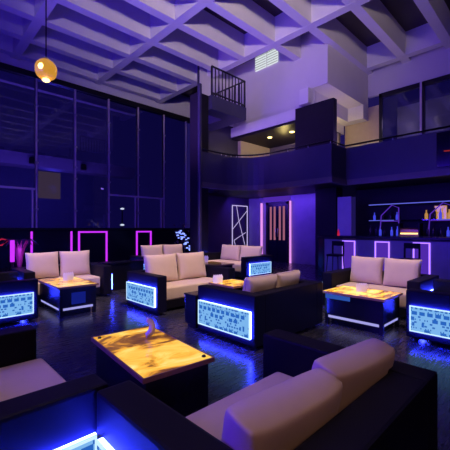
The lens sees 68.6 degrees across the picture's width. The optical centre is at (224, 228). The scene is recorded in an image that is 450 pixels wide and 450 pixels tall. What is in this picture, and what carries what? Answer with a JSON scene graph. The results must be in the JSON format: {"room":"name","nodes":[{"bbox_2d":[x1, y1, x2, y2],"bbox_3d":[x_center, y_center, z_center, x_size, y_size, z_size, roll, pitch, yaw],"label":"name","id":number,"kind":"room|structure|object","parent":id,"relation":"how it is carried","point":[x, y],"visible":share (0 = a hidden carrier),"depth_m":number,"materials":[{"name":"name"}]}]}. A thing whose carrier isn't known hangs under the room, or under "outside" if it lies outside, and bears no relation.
{"room":"entertainment venue","nodes":[
{"label":"entertainment venue","id":0,"kind":"room"},
{"bbox_2d":[0,71,135,115],"bbox_3d":[-10.217,-7.110,14.664,13.740,0.880,0.300,0,0,-44],"label":"ceiling beam","id":1,"kind":"structure","parent":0,"point":[5,77],"depth_m":16.49,"materials":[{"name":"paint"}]},
{"bbox_2d":[0,230,189,267],"bbox_3d":[-7.620,0.770,13.608,16.000,1.460,0.150,0,0,-44],"label":"wall","id":2,"kind":"structure","parent":0,"point":[121,243],"depth_m":15.07,"materials":[{"name":"black paint"}]},
{"bbox_2d":[0,73,35,227],"bbox_3d":[-8.269,-3.085,12.875,1.588,6.070,0.200,0,0,-44],"label":"window","id":3,"kind":"structure","parent":2,"relation":"in","point":[11,187],"depth_m":13.35,"materials":[{"name":"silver metal"}]},
{"bbox_2d":[35,78,74,227],"bbox_3d":[-7.170,-3.085,13.940,1.588,6.070,0.200,0,0,-44],"label":"window","id":4,"kind":"structure","parent":2,"relation":"in","point":[36,105],"depth_m":13.39,"materials":[{"name":"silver metal"}]},
{"bbox_2d":[73,89,107,227],"bbox_3d":[-6.072,-3.085,15.005,1.588,6.070,0.200,0,0,-44],"label":"window","id":5,"kind":"structure","parent":2,"relation":"in","point":[74,95],"depth_m":14.46,"materials":[{"name":"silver metal"}]},
{"bbox_2d":[78,231,107,260],"bbox_3d":[-6.000,0.800,15.026,1.330,1.400,0.050,0,0,-44],"label":"neon outline","id":6,"kind":"object","parent":2,"relation":"attached to","point":[79,232],"visible":0.81,"depth_m":15.15},
{"bbox_2d":[0,228,189,229],"bbox_3d":[-7.603,-0.005,13.590,16.000,0.090,0.300,0,0,-44],"label":"trim","id":7,"kind":"structure","parent":2,"relation":"on","point":[0,228],"depth_m":14.97,"materials":[{"name":"black metal"}]},
{"bbox_2d":[107,99,137,227],"bbox_3d":[-4.973,-3.085,16.070,1.588,6.070,0.200,0,0,-44],"label":"window","id":8,"kind":"structure","parent":2,"relation":"in","point":[108,100],"depth_m":15.58,"materials":[{"name":"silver metal"}]},
{"bbox_2d":[136,107,162,227],"bbox_3d":[-3.875,-3.085,17.135,1.588,6.070,0.200,0,0,-44],"label":"window","id":9,"kind":"structure","parent":2,"relation":"in","point":[138,129],"depth_m":16.67,"materials":[{"name":"silver metal"}]},
{"bbox_2d":[162,115,186,227],"bbox_3d":[-2.776,-3.085,18.200,1.588,6.070,0.200,0,0,-44],"label":"window","id":10,"kind":"structure","parent":2,"relation":"in","point":[163,119],"depth_m":17.71,"materials":[{"name":"silver metal"}]},
{"bbox_2d":[197,65,248,252],"bbox_3d":[0.076,-3.025,15.331,3.350,9.050,0.190,0,0,-44],"label":"wall","id":11,"kind":"structure","parent":0,"point":[220,140],"depth_m":15.07,"materials":[{"name":"blue paint"}]},
{"bbox_2d":[208,65,245,130],"bbox_3d":[-0.534,-5.093,13.166,1.840,1.585,2.050,0,0,-44],"label":"balcony","id":12,"kind":"object","parent":11,"relation":"attached to","point":[222,113],"visible":0.99,"depth_m":12.60,"materials":[{"name":"black metal"}]},
{"bbox_2d":[232,205,247,245],"bbox_3d":[0.722,-0.080,15.850,1.078,2.098,0.047,0,0,-44],"label":"wall light","id":13,"kind":"object","parent":11,"relation":"attached to","point":[232,205],"visible":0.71,"depth_m":15.80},
{"bbox_2d":[0,259,449,449],"bbox_3d":[0.121,1.550,7.777,19.000,0.100,19.000,0,0,-44],"label":"floor","id":14,"kind":"structure","parent":0,"point":[65,344],"depth_m":4.40,"materials":[{"name":"tile"}]},
{"bbox_2d":[10,240,14,267],"bbox_3d":[-5.303,0.890,8.229,0.200,1.220,0.195,0,0,-44],"label":"bollard light","id":15,"kind":"object","parent":14,"relation":"on","point":[12,242],"visible":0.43,"depth_m":8.19,"materials":[{"name":"purple plastic"}]},
{"bbox_2d":[0,271,37,323],"bbox_3d":[-3.980,1.160,5.529,1.140,0.680,1.596,0,0,-44],"label":"sofa","id":16,"kind":"object","parent":14,"relation":"on","point":[18,298],"visible":1,"depth_m":5.19,"materials":[{"name":"black"}]},
{"bbox_2d":[3,239,34,266],"bbox_3d":[-5.632,0.890,9.030,0.901,1.220,0.907,0,0,-44],"label":"potted palm","id":17,"kind":"object","parent":14,"relation":"on","point":[20,245],"visible":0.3,"depth_m":8.97,"materials":[{"name":"purple plant"}]},
{"bbox_2d":[0,325,107,449],"bbox_3d":[-1.540,1.160,1.926,1.170,0.680,1.606,0,0,-44],"label":"sofa","id":18,"kind":"object","parent":14,"relation":"on","point":[40,410],"visible":0.81,"depth_m":1.65,"materials":[{"name":"black"}]},
{"bbox_2d":[0,358,65,401],"bbox_3d":[-1.467,1.180,1.997,0.966,0.240,1.138,0,0,-44],"label":"seat cushion","id":19,"kind":"object","parent":18,"relation":"on","point":[19,377],"depth_m":2.36,"materials":[{"name":"beige fabric"}]},
{"bbox_2d":[55,432,95,449],"bbox_3d":[-1.011,1.214,1.352,0.978,0.332,0.029,0,0,-44],"label":"light","id":20,"kind":"object","parent":18,"relation":"attached to","point":[85,441],"depth_m":1.63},
{"bbox_2d":[11,262,112,302],"bbox_3d":[-3.523,1.160,7.169,1.796,0.680,1.100,0,0,-44],"label":"sofa","id":21,"kind":"object","parent":14,"relation":"on","point":[102,274],"visible":0.37,"depth_m":7.29,"materials":[{"name":"black"}]},
{"bbox_2d":[25,251,59,278],"bbox_3d":[-3.916,0.779,7.088,0.226,0.564,0.670,0,0,41],"label":"cushion","id":22,"kind":"object","parent":21,"relation":"on","point":[44,265],"visible":0.87,"depth_m":7.02,"materials":[{"name":"beige fabric"}]},
{"bbox_2d":[38,274,99,294],"bbox_3d":[-3.505,1.180,7.150,1.328,0.240,0.746,0,0,-44],"label":"seat cushion","id":23,"kind":"object","parent":21,"relation":"on","point":[91,277],"depth_m":7.29,"materials":[{"name":"beige fabric"}]},
{"bbox_2d":[59,250,90,276],"bbox_3d":[-3.432,0.779,7.559,0.669,0.564,0.226,0,0,-41],"label":"cushion","id":24,"kind":"object","parent":21,"relation":"on","point":[77,262],"visible":0.9,"depth_m":7.48,"materials":[{"name":"beige fabric"}]},
{"bbox_2d":[38,276,98,317],"bbox_3d":[-2.955,1.240,6.174,0.690,0.520,1.220,0,0,-44],"label":"coffee table","id":25,"kind":"object","parent":14,"relation":"on","point":[77,295],"visible":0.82,"depth_m":5.84,"materials":[{"name":"black paint"}]},
{"bbox_2d":[41,300,92,310],"bbox_3d":[-2.955,1.371,6.174,0.600,0.041,1.130,0,0,-44],"label":"light","id":26,"kind":"object","parent":25,"relation":"on","point":[85,305],"depth_m":5.78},
{"bbox_2d":[97,260,143,290],"bbox_3d":[-2.594,1.155,8.279,1.140,0.690,0.280,0,0,-44],"label":"divider","id":27,"kind":"object","parent":14,"relation":"on","point":[119,268],"visible":0.42,"depth_m":8.17,"materials":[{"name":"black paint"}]},
{"bbox_2d":[91,326,214,416],"bbox_3d":[-0.647,1.236,2.757,0.590,0.528,1.080,0,0,-39],"label":"coffee table","id":28,"kind":"object","parent":14,"relation":"on","point":[172,370],"visible":0.69,"depth_m":2.50,"materials":[{"name":"black paint"}]},
{"bbox_2d":[145,317,155,337],"bbox_3d":[-0.679,0.893,3.008,0.091,0.177,0.050,0,0,-15],"label":"napkin holder","id":29,"kind":"object","parent":28,"relation":"on","point":[150,321],"visible":1,"depth_m":2.98,"materials":[{"name":"purple plastic"}]},
{"bbox_2d":[130,255,176,269],"bbox_3d":[-1.836,1.160,10.407,2.026,0.680,1.100,0,0,-44],"label":"sofa","id":30,"kind":"object","parent":14,"relation":"on","point":[135,257],"visible":0.06,"depth_m":9.84,"materials":[{"name":"black"}]},
{"bbox_2d":[140,245,162,255],"bbox_3d":[-2.269,0.779,10.287,0.785,0.564,0.226,0,0,-45],"label":"cushion","id":31,"kind":"object","parent":30,"relation":"on","point":[145,249],"visible":0.44,"depth_m":10.20,"materials":[{"name":"beige fabric"}]},
{"bbox_2d":[162,244,182,260],"bbox_3d":[-1.705,0.779,10.834,0.226,0.564,0.785,0,0,45],"label":"cushion","id":32,"kind":"object","parent":30,"relation":"on","point":[174,248],"visible":0.59,"depth_m":10.73,"materials":[{"name":"beige fabric"}]},
{"bbox_2d":[126,265,234,314],"bbox_3d":[-0.851,1.160,6.696,1.976,0.680,1.100,0,0,-44],"label":"sofa","id":33,"kind":"object","parent":14,"relation":"on","point":[148,291],"visible":0.64,"depth_m":6.09,"materials":[{"name":"black"}]},
{"bbox_2d":[131,282,155,307],"bbox_3d":[-1.544,1.184,6.024,0.029,0.332,0.978,0,0,-44],"label":"light","id":34,"kind":"object","parent":33,"relation":"attached to","point":[144,294],"depth_m":5.91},
{"bbox_2d":[143,253,177,280],"bbox_3d":[-1.266,0.781,6.579,0.759,0.561,0.240,0,0,-43],"label":"cushion","id":35,"kind":"object","parent":33,"relation":"on","point":[163,264],"visible":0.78,"depth_m":6.52,"materials":[{"name":"beige fabric"}]},
{"bbox_2d":[167,277,212,300],"bbox_3d":[-0.832,1.180,6.677,1.508,0.240,0.746,0,0,-44],"label":"seat cushion","id":36,"kind":"object","parent":33,"relation":"on","point":[176,290],"depth_m":6.30,"materials":[{"name":"beige fabric"}]},
{"bbox_2d":[176,251,205,279],"bbox_3d":[-0.721,0.781,7.109,0.760,0.561,0.242,0,0,-42],"label":"cushion","id":37,"kind":"object","parent":33,"relation":"on","point":[189,265],"visible":0.99,"depth_m":6.99,"materials":[{"name":"beige fabric"}]},
{"bbox_2d":[174,223,189,252],"bbox_3d":[-1.965,0.600,15.089,1.140,1.804,0.855,0,0,-44],"label":"shrub","id":38,"kind":"object","parent":14,"relation":"on","point":[183,226],"visible":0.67,"depth_m":14.95,"materials":[{"name":"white plant"}]},
{"bbox_2d":[184,291,197,327],"bbox_3d":[-0.429,1.248,5.155,0.320,0.505,0.280,0,0,-44],"label":"side table","id":39,"kind":"object","parent":14,"relation":"on","point":[191,298],"visible":0.5,"depth_m":5.02,"materials":[{"name":"black paint"}]},
{"bbox_2d":[190,92,207,252],"bbox_3d":[-0.929,-1.650,11.878,0.480,6.300,0.450,0,0,-44],"label":"column","id":40,"kind":"structure","parent":14,"relation":"on","point":[194,97],"depth_m":11.73,"materials":[{"name":"paint"}]},
{"bbox_2d":[198,83,201,251],"bbox_3d":[-0.870,-1.750,11.385,0.140,6.500,0.140,0,0,-44],"label":"pillar","id":41,"kind":"structure","parent":14,"relation":"on","point":[199,84],"depth_m":11.32,"materials":[{"name":"blue paint"}]},
{"bbox_2d":[209,279,243,289],"bbox_3d":[0.143,1.240,6.044,0.620,0.520,0.640,0,0,-44],"label":"coffee table","id":42,"kind":"object","parent":14,"relation":"on","point":[230,283],"visible":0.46,"depth_m":5.93,"materials":[{"name":"black paint"}]},
{"bbox_2d":[204,252,272,278],"bbox_3d":[0.288,1.160,10.766,1.300,0.680,2.296,0,0,-44],"label":"sofa","id":43,"kind":"object","parent":14,"relation":"on","point":[250,266],"visible":0.42,"depth_m":9.97,"materials":[{"name":"black"}]},
{"bbox_2d":[208,259,240,271],"bbox_3d":[0.268,1.180,10.747,0.946,0.240,1.828,0,0,-44],"label":"seat cushion","id":44,"kind":"object","parent":43,"relation":"on","point":[237,264],"depth_m":10.44,"materials":[{"name":"beige fabric"}]},
{"bbox_2d":[220,244,240,260],"bbox_3d":[0.189,0.800,11.311,0.237,0.522,0.918,0,0,-42],"label":"cushion","id":45,"kind":"object","parent":43,"relation":"on","point":[230,252],"visible":0.98,"depth_m":11.18,"materials":[{"name":"beige fabric"}]},
{"bbox_2d":[239,245,262,260],"bbox_3d":[0.830,0.800,10.651,0.239,0.522,0.918,0,0,-42],"label":"cushion","id":46,"kind":"object","parent":43,"relation":"on","point":[246,251],"visible":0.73,"depth_m":10.57,"materials":[{"name":"beige fabric"}]},
{"bbox_2d":[198,279,322,348],"bbox_3d":[0.562,1.160,4.959,1.686,0.680,1.100,0,0,-44],"label":"sofa","id":47,"kind":"object","parent":14,"relation":"on","point":[240,316],"visible":0.92,"depth_m":4.42,"materials":[{"name":"black"}]},
{"bbox_2d":[202,300,250,338],"bbox_3d":[-0.028,1.184,4.388,0.029,0.332,0.978,0,0,-44],"label":"light","id":48,"kind":"object","parent":47,"relation":"attached to","point":[229,319],"depth_m":4.31,"materials":[{"name":"plastic"}]},
{"bbox_2d":[242,274,276,292],"bbox_3d":[0.479,0.853,4.601,0.614,0.417,0.248,0,0,-41],"label":"cushion","id":49,"kind":"object","parent":47,"relation":"on","point":[253,284],"visible":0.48,"depth_m":4.46,"materials":[{"name":"beige fabric"}]},
{"bbox_2d":[276,270,299,287],"bbox_3d":[0.924,0.853,5.033,0.250,0.417,0.617,0,0,41],"label":"cushion","id":50,"kind":"object","parent":47,"relation":"on","point":[292,277],"visible":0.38,"depth_m":4.89,"materials":[{"name":"beige fabric"}]},
{"bbox_2d":[95,329,437,449],"bbox_3d":[0.288,1.160,1.790,1.591,0.680,1.150,0,0,-44],"label":"sofa","id":51,"kind":"object","parent":14,"relation":"on","point":[399,411],"visible":0.67,"depth_m":1.57,"materials":[{"name":"black"}]},
{"bbox_2d":[98,437,113,449],"bbox_3d":[-0.267,1.184,1.252,0.029,0.332,0.978,0,0,-44],"label":"light","id":52,"kind":"object","parent":51,"relation":"attached to","point":[104,443],"depth_m":1.56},
{"bbox_2d":[186,372,292,440],"bbox_3d":[0.269,1.180,1.809,1.123,0.240,0.796,0,0,-44],"label":"seat cushion","id":53,"kind":"object","parent":51,"relation":"on","point":[210,418],"depth_m":1.98,"materials":[{"name":"beige fabric"}]},
{"bbox_2d":[221,368,342,449],"bbox_3d":[0.252,0.879,1.441,0.620,0.376,0.260,0,0,-39],"label":"cushion","id":54,"kind":"object","parent":51,"relation":"on","point":[282,416],"visible":0.86,"depth_m":1.33,"materials":[{"name":"beige fabric"}]},
{"bbox_2d":[312,338,394,413],"bbox_3d":[0.724,0.879,1.899,0.620,0.376,0.262,0,0,-37],"label":"cushion","id":55,"kind":"object","parent":51,"relation":"on","point":[361,365],"visible":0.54,"depth_m":1.79,"materials":[{"name":"beige fabric"}]},
{"bbox_2d":[315,187,342,268],"bbox_3d":[3.839,0.010,12.203,0.500,2.980,0.820,0,0,-44],"label":"pillar","id":56,"kind":"structure","parent":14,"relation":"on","point":[326,199],"depth_m":12.03,"materials":[{"name":"paint"}]},
{"bbox_2d":[326,241,343,271],"bbox_3d":[3.249,0.931,9.723,0.432,1.141,0.432,0,0,-44],"label":"bar stool","id":57,"kind":"object","parent":14,"relation":"on","point":[334,243],"visible":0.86,"depth_m":9.71,"materials":[{"name":"black"}]},
{"bbox_2d":[338,196,351,235],"bbox_3d":[4.175,0.190,11.526,0.040,2.620,0.500,0,0,-44],"label":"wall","id":58,"kind":"structure","parent":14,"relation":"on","point":[344,203],"depth_m":11.48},
{"bbox_2d":[323,285,402,335],"bbox_3d":[2.138,1.240,5.165,0.740,0.520,0.960,0,0,-44],"label":"coffee table","id":59,"kind":"object","parent":14,"relation":"on","point":[373,310],"visible":0.85,"depth_m":4.93,"materials":[{"name":"black paint"}]},
{"bbox_2d":[328,314,397,326],"bbox_3d":[2.138,1.371,5.165,0.650,0.041,0.870,0,0,-44],"label":"light","id":60,"kind":"object","parent":59,"relation":"on","point":[333,316],"depth_m":4.89,"materials":[{"name":"plastic"}]},
{"bbox_2d":[323,267,438,317],"bbox_3d":[2.831,1.160,6.073,1.120,0.680,1.736,0,0,-44],"label":"sofa","id":61,"kind":"object","parent":14,"relation":"on","point":[335,278],"visible":0.23,"depth_m":5.98,"materials":[{"name":"black"}]},
{"bbox_2d":[350,256,383,284],"bbox_3d":[2.766,0.801,6.455,0.243,0.521,0.642,0,0,-40],"label":"cushion","id":62,"kind":"object","parent":61,"relation":"on","point":[363,269],"visible":1,"depth_m":6.36,"materials":[{"name":"beige fabric"}]},
{"bbox_2d":[336,282,406,307],"bbox_3d":[2.812,1.180,6.054,0.766,0.240,1.268,0,0,-44],"label":"seat cushion","id":63,"kind":"object","parent":61,"relation":"on","point":[372,286],"depth_m":5.88,"materials":[{"name":"beige fabric"}]},
{"bbox_2d":[383,257,421,287],"bbox_3d":[3.212,0.801,5.997,0.233,0.521,0.639,0,0,-43],"label":"cushion","id":64,"kind":"object","parent":61,"relation":"on","point":[397,272],"visible":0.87,"depth_m":5.94,"materials":[{"name":"beige fabric"}]},
{"bbox_2d":[316,235,449,279],"bbox_3d":[5.598,0.855,8.428,0.930,1.290,6.810,0,0,-44],"label":"bar counter","id":65,"kind":"object","parent":14,"relation":"on","point":[435,251],"depth_m":9.15,"materials":[{"name":"stone"}]},
{"bbox_2d":[316,235,449,240],"bbox_3d":[5.598,0.245,8.428,0.930,0.070,6.810,0,0,-44],"label":"countertop","id":66,"kind":"structure","parent":65,"relation":"on","point":[320,236],"depth_m":9.24,"materials":[{"name":"black paint"}]},
{"bbox_2d":[362,235,449,236],"bbox_3d":[7.292,0.865,9.833,0.620,1.270,6.170,0,0,-44],"label":"countertop","id":67,"kind":"structure","parent":14,"relation":"on","point":[362,235],"depth_m":10.45,"materials":[{"name":"black paint"}]},
{"bbox_2d":[398,223,422,235],"bbox_3d":[6.102,0.020,10.860,0.420,0.420,0.640,0,0,-44],"label":"espresso machine","id":68,"kind":"object","parent":67,"relation":"on","point":[402,231],"visible":0.97,"depth_m":10.74,"materials":[{"name":"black metal"}]},
{"bbox_2d":[400,243,420,259],"bbox_3d":[4.641,0.931,8.287,0.432,1.141,0.432,0,0,-44],"label":"bar stool","id":69,"kind":"object","parent":14,"relation":"on","point":[406,245],"visible":0.48,"depth_m":8.33,"materials":[{"name":"black"}]},
{"bbox_2d":[406,279,449,344],"bbox_3d":[3.360,1.160,4.580,1.576,0.680,1.100,0,0,-44],"label":"sofa","id":70,"kind":"object","parent":14,"relation":"on","point":[427,311],"visible":1,"depth_m":4.26,"materials":[{"name":"black"}]},
{"bbox_2d":[245,199,246,242],"bbox_3d":[-0.415,-3.025,17.633,0.150,9.050,4.100,0,0,-44],"label":"wall","id":71,"kind":"structure","parent":0,"point":[245,199],"depth_m":16.15,"materials":[{"name":"blue paint"}]},
{"bbox_2d":[0,62,189,123],"bbox_3d":[-7.610,-6.230,13.598,16.000,0.220,0.280,0,0,-44],"label":"trim","id":72,"kind":"structure","parent":71,"relation":"attached to","point":[4,67],"depth_m":14.96,"materials":[{"name":"black metal"}]},
{"bbox_2d":[0,52,189,117],"bbox_3d":[-7.627,-6.945,13.615,16.000,1.210,0.130,0,0,-44],"label":"trim","id":73,"kind":"structure","parent":71,"relation":"attached to","point":[179,104],"depth_m":15.86,"materials":[{"name":"white paint"}]},
{"bbox_2d":[238,141,269,157],"bbox_3d":[1.609,-2.915,16.587,2.600,2.570,0.180,0,0,-44],"label":"wall","id":74,"kind":"structure","parent":0,"point":[244,148],"depth_m":16.06,"materials":[{"name":"beige paint"}]},
{"bbox_2d":[233,32,315,127],"bbox_3d":[1.934,-6.115,14.061,0.150,2.870,4.300,0,0,-44],"label":"wall","id":75,"kind":"structure","parent":0,"point":[271,90],"depth_m":13.77,"materials":[{"name":"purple paint"}]},
{"bbox_2d":[255,53,265,71],"bbox_3d":[1.542,-7.230,14.307,0.050,0.620,0.600,0,0,-44],"label":"air vent","id":76,"kind":"object","parent":75,"relation":"in","point":[260,61],"visible":1,"depth_m":14.30,"materials":[{"name":"silver metal"}]},
{"bbox_2d":[267,49,277,66],"bbox_3d":[1.987,-7.230,13.848,0.050,0.620,0.560,0,0,-44],"label":"air vent","id":77,"kind":"object","parent":75,"relation":"in","point":[272,55],"visible":0.88,"depth_m":13.83,"materials":[{"name":"silver metal"}]},
{"bbox_2d":[249,193,314,264],"bbox_3d":[2.741,-0.025,14.808,0.150,3.050,4.350,0,0,-44],"label":"wall","id":78,"kind":"structure","parent":0,"point":[303,205],"depth_m":14.25,"materials":[{"name":"paint"}]},
{"bbox_2d":[260,203,262,253],"bbox_3d":[1.732,0.140,15.613,0.100,2.720,0.070,0,0,-44],"label":"tube","id":79,"kind":"object","parent":78,"relation":"attached to","point":[261,204],"visible":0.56,"depth_m":15.60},
{"bbox_2d":[263,195,289,262],"bbox_3d":[2.312,0.010,15.054,0.125,2.980,1.500,0,0,-44],"label":"door","id":80,"kind":"structure","parent":78,"relation":"in","point":[277,213],"depth_m":14.94,"materials":[{"name":"wood"}]},
{"bbox_2d":[232,120,340,148],"bbox_3d":[2.753,-4.230,15.119,3.000,0.100,3.880,0,0,-44],"label":"ceiling","id":81,"kind":"structure","parent":0,"point":[280,133],"depth_m":14.91,"materials":[{"name":"paint"}]},
{"bbox_2d":[231,107,343,137],"bbox_3d":[2.836,-4.490,15.214,3.350,0.420,3.900,0,0,-44],"label":"wall","id":82,"kind":"structure","parent":0,"point":[287,116],"depth_m":14.12,"materials":[{"name":"white paint"}]},
{"bbox_2d":[270,133,339,154],"bbox_3d":[3.694,-2.915,15.837,0.150,2.570,3.800,0,0,-44],"label":"wall","id":83,"kind":"structure","parent":0,"point":[338,134],"depth_m":16.43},
{"bbox_2d":[181,0,449,96],"bbox_3d":[0.051,-7.600,7.849,19.000,0.100,19.200,0,0,-44],"label":"ceiling","id":84,"kind":"structure","parent":0,"point":[406,13],"depth_m":11.84,"materials":[{"name":"paint"}]},
{"bbox_2d":[10,0,58,59],"bbox_3d":[-1.624,-7.107,6.086,0.300,0.886,19.000,0,0,-44],"label":"cross beam","id":85,"kind":"structure","parent":84,"relation":"attached to","point":[30,28],"depth_m":11.02,"materials":[{"name":"white paint"}]},
{"bbox_2d":[35,0,56,82],"bbox_3d":[-2.441,-4.780,4.500,0.279,5.540,0.279,0,0,-44],"label":"pendant lamp","id":86,"kind":"object","parent":84,"relation":"hanging from","point":[45,69],"visible":1,"depth_m":4.44,"materials":[{"name":"orange glass"}]},
{"bbox_2d":[0,33,159,100],"bbox_3d":[-8.171,-7.110,12.553,13.740,0.880,0.300,0,0,-44],"label":"ceiling beam","id":87,"kind":"structure","parent":84,"relation":"attached to","point":[66,64],"depth_m":14.22,"materials":[{"name":"white paint"}]},
{"bbox_2d":[0,9,176,92],"bbox_3d":[-7.148,-7.110,11.497,13.740,0.880,0.300,0,0,-44],"label":"ceiling beam","id":88,"kind":"structure","parent":84,"relation":"attached to","point":[11,24],"depth_m":12.89,"materials":[{"name":"white paint"}]},
{"bbox_2d":[0,0,195,82],"bbox_3d":[-6.125,-7.110,10.441,13.740,0.880,0.300,0,0,-44],"label":"ceiling beam","id":89,"kind":"structure","parent":84,"relation":"attached to","point":[65,20],"depth_m":11.87,"materials":[{"name":"white paint"}]},
{"bbox_2d":[58,0,218,72],"bbox_3d":[-5.101,-7.110,9.386,13.740,0.880,0.300,0,0,-44],"label":"ceiling beam","id":90,"kind":"structure","parent":84,"relation":"attached to","point":[121,15],"depth_m":11.34,"materials":[{"name":"white paint"}]},
{"bbox_2d":[94,0,214,84],"bbox_3d":[0.717,-7.107,8.355,0.300,0.886,19.000,0,0,-44],"label":"cross beam","id":91,"kind":"structure","parent":84,"relation":"attached to","point":[185,10],"depth_m":11.44,"materials":[{"name":"white paint"}]},
{"bbox_2d":[124,0,243,59],"bbox_3d":[-4.078,-7.110,8.331,13.740,0.880,0.300,0,0,-44],"label":"ceiling beam","id":92,"kind":"structure","parent":84,"relation":"attached to","point":[203,26],"depth_m":11.45,"materials":[{"name":"white paint"}]},
{"bbox_2d":[196,0,300,60],"bbox_3d":[-2.567,-7.110,7.748,15.100,0.880,0.300,0,0,-44],"label":"ceiling beam","id":93,"kind":"structure","parent":84,"relation":"attached to","point":[247,15],"depth_m":11.05,"materials":[{"name":"white paint"}]},
{"bbox_2d":[155,0,370,103],"bbox_3d":[3.065,-7.107,10.631,0.300,0.886,19.000,0,0,-44],"label":"cross beam","id":94,"kind":"structure","parent":84,"relation":"attached to","point":[322,11],"depth_m":11.60,"materials":[{"name":"white paint"}]},
{"bbox_2d":[269,0,372,74],"bbox_3d":[-0.359,-7.110,7.841,18.400,0.880,0.300,0,0,-44],"label":"ceiling beam","id":95,"kind":"structure","parent":84,"relation":"attached to","point":[332,32],"depth_m":11.74,"materials":[{"name":"white paint"}]},
{"bbox_2d":[341,0,410,62],"bbox_3d":[0.664,-7.110,6.786,18.400,0.880,0.300,0,0,-44],"label":"ceiling beam","id":96,"kind":"structure","parent":84,"relation":"attached to","point":[373,13],"depth_m":11.22,"materials":[{"name":"white paint"}]},
{"bbox_2d":[363,23,449,71],"bbox_3d":[9.319,-7.107,10.357,0.300,0.886,9.900,0,0,-44],"label":"cross beam","id":97,"kind":"structure","parent":84,"relation":"attached to","point":[420,39],"depth_m":12.53,"materials":[{"name":"white paint"}]},
{"bbox_2d":[413,0,449,48],"bbox_3d":[1.687,-7.110,5.730,18.400,0.880,0.300,0,0,-44],"label":"ceiling beam","id":98,"kind":"structure","parent":84,"relation":"attached to","point":[436,13],"depth_m":10.68,"materials":[{"name":"white paint"}]},
{"bbox_2d":[202,129,449,185],"bbox_3d":[5.332,-2.170,9.044,13.248,1.060,2.360,0,0,32],"label":"balcony","id":99,"kind":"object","parent":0,"point":[417,153],"depth_m":10.79,"materials":[{"name":"paint"}]},
{"bbox_2d":[202,168,449,190],"bbox_3d":[5.325,-1.550,9.041,13.272,0.180,2.408,0,0,32],"label":"trim","id":100,"kind":"structure","parent":99,"relation":"attached to","point":[440,172],"depth_m":10.67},
{"bbox_2d":[202,125,449,157],"bbox_3d":[5.334,-2.759,9.029,13.209,0.138,2.304,0,0,32],"label":"handrail","id":101,"kind":"object","parent":99,"relation":"on","point":[448,126],"visible":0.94,"depth_m":10.77,"materials":[{"name":"black metal"}]},
{"bbox_2d":[436,131,449,167],"bbox_3d":[6.391,-2.175,8.563,0.081,0.950,1.560,0,0,-44],"label":"wall screen","id":102,"kind":"object","parent":99,"relation":"attached to","point":[442,138],"visible":1,"depth_m":8.99,"materials":[{"name":"black"}]},
{"bbox_2d":[299,87,352,125],"bbox_3d":[4.271,-4.965,13.625,3.700,0.570,0.380,0,0,-44],"label":"wall block slab","id":103,"kind":"object","parent":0,"point":[306,95],"visible":0.57,"depth_m":12.71,"materials":[{"name":"white paint"}]},
{"bbox_2d":[208,176,449,198],"bbox_3d":[5.534,-1.555,10.239,7.400,0.150,14.800,0,0,-44],"label":"ceiling","id":104,"kind":"structure","parent":0,"point":[348,191],"depth_m":12.37,"materials":[{"name":"paint"}]},
{"bbox_2d":[295,97,336,149],"bbox_3d":[3.348,-3.125,12.242,0.250,2.990,1.580,0,0,-44],"label":"pillar","id":105,"kind":"structure","parent":104,"relation":"on","point":[316,122],"depth_m":12.07,"materials":[{"name":"paint"}]},
{"bbox_2d":[311,34,367,108],"bbox_3d":[4.708,-6.400,13.317,3.500,2.300,0.670,0,0,-44],"label":"wall","id":106,"kind":"structure","parent":0,"point":[333,74],"depth_m":12.51,"materials":[{"name":"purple paint"}]},
{"bbox_2d":[348,105,367,123],"bbox_3d":[5.785,-4.965,14.361,0.500,0.570,0.670,0,0,-44],"label":"wall","id":107,"kind":"structure","parent":0,"point":[358,114],"depth_m":14.18,"materials":[{"name":"white paint"}]},
{"bbox_2d":[345,46,449,147],"bbox_3d":[9.349,-4.590,11.152,0.150,5.920,11.000,0,0,-44],"label":"wall","id":108,"kind":"structure","parent":0,"point":[434,63],"depth_m":13.55,"materials":[{"name":"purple paint"}]},
{"bbox_2d":[379,82,421,141],"bbox_3d":[7.095,-3.665,13.385,0.140,4.070,1.615,0,0,-44],"label":"window","id":109,"kind":"structure","parent":108,"relation":"in","point":[417,85],"depth_m":13.51,"materials":[{"name":"black metal"}]},
{"bbox_2d":[422,74,449,133],"bbox_3d":[8.201,-3.665,12.243,0.140,4.070,1.635,0,0,-44],"label":"window","id":110,"kind":"structure","parent":108,"relation":"in","point":[445,77],"depth_m":12.71,"materials":[{"name":"black metal"}]},
{"bbox_2d":[356,182,449,235],"bbox_3d":[8.348,0.010,9.276,0.100,2.980,9.500,0,0,-44],"label":"wall","id":111,"kind":"structure","parent":0,"point":[438,191],"depth_m":11.48,"materials":[{"name":"paint"}]},
{"bbox_2d":[369,200,449,205],"bbox_3d":[7.400,-0.863,9.924,0.360,0.030,5.950,0,0,-44],"label":"bar shelf","id":112,"kind":"object","parent":111,"relation":"attached to","point":[449,200],"visible":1,"depth_m":10.97,"materials":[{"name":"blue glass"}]},
{"bbox_2d":[397,95,449,138],"bbox_3d":[11.433,-3.665,12.127,0.100,4.070,9.500,0,0,-44],"label":"wall","id":113,"kind":"structure","parent":0,"point":[437,110],"depth_m":14.63,"materials":[{"name":"glass"}]},
{"label":"outside","id":114,"kind":"structure","parent":0,"visible":0},
{"bbox_2d":[0,149,134,179],"bbox_3d":[-12.473,-3.725,16.459,17.000,0.650,1.000,0,0,-44],"label":"canopy","id":115,"kind":"object","parent":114,"point":[7,158],"visible":1,"depth_m":18.89,"materials":[{"name":"blue"}]},
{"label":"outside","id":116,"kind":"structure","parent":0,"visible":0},
{"bbox_3d":[-15.924,1.570,26.485,38.000,0.100,29.800,0,0,-44],"label":"ground","id":117,"kind":"structure","parent":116,"visible":0},
{"bbox_2d":[0,165,92,227],"bbox_3d":[-18.925,-2.330,32.454,10.200,7.700,5.250,0,0,-44],"label":"building","id":118,"kind":"structure","parent":117,"relation":"on","point":[54,189],"depth_m":31.02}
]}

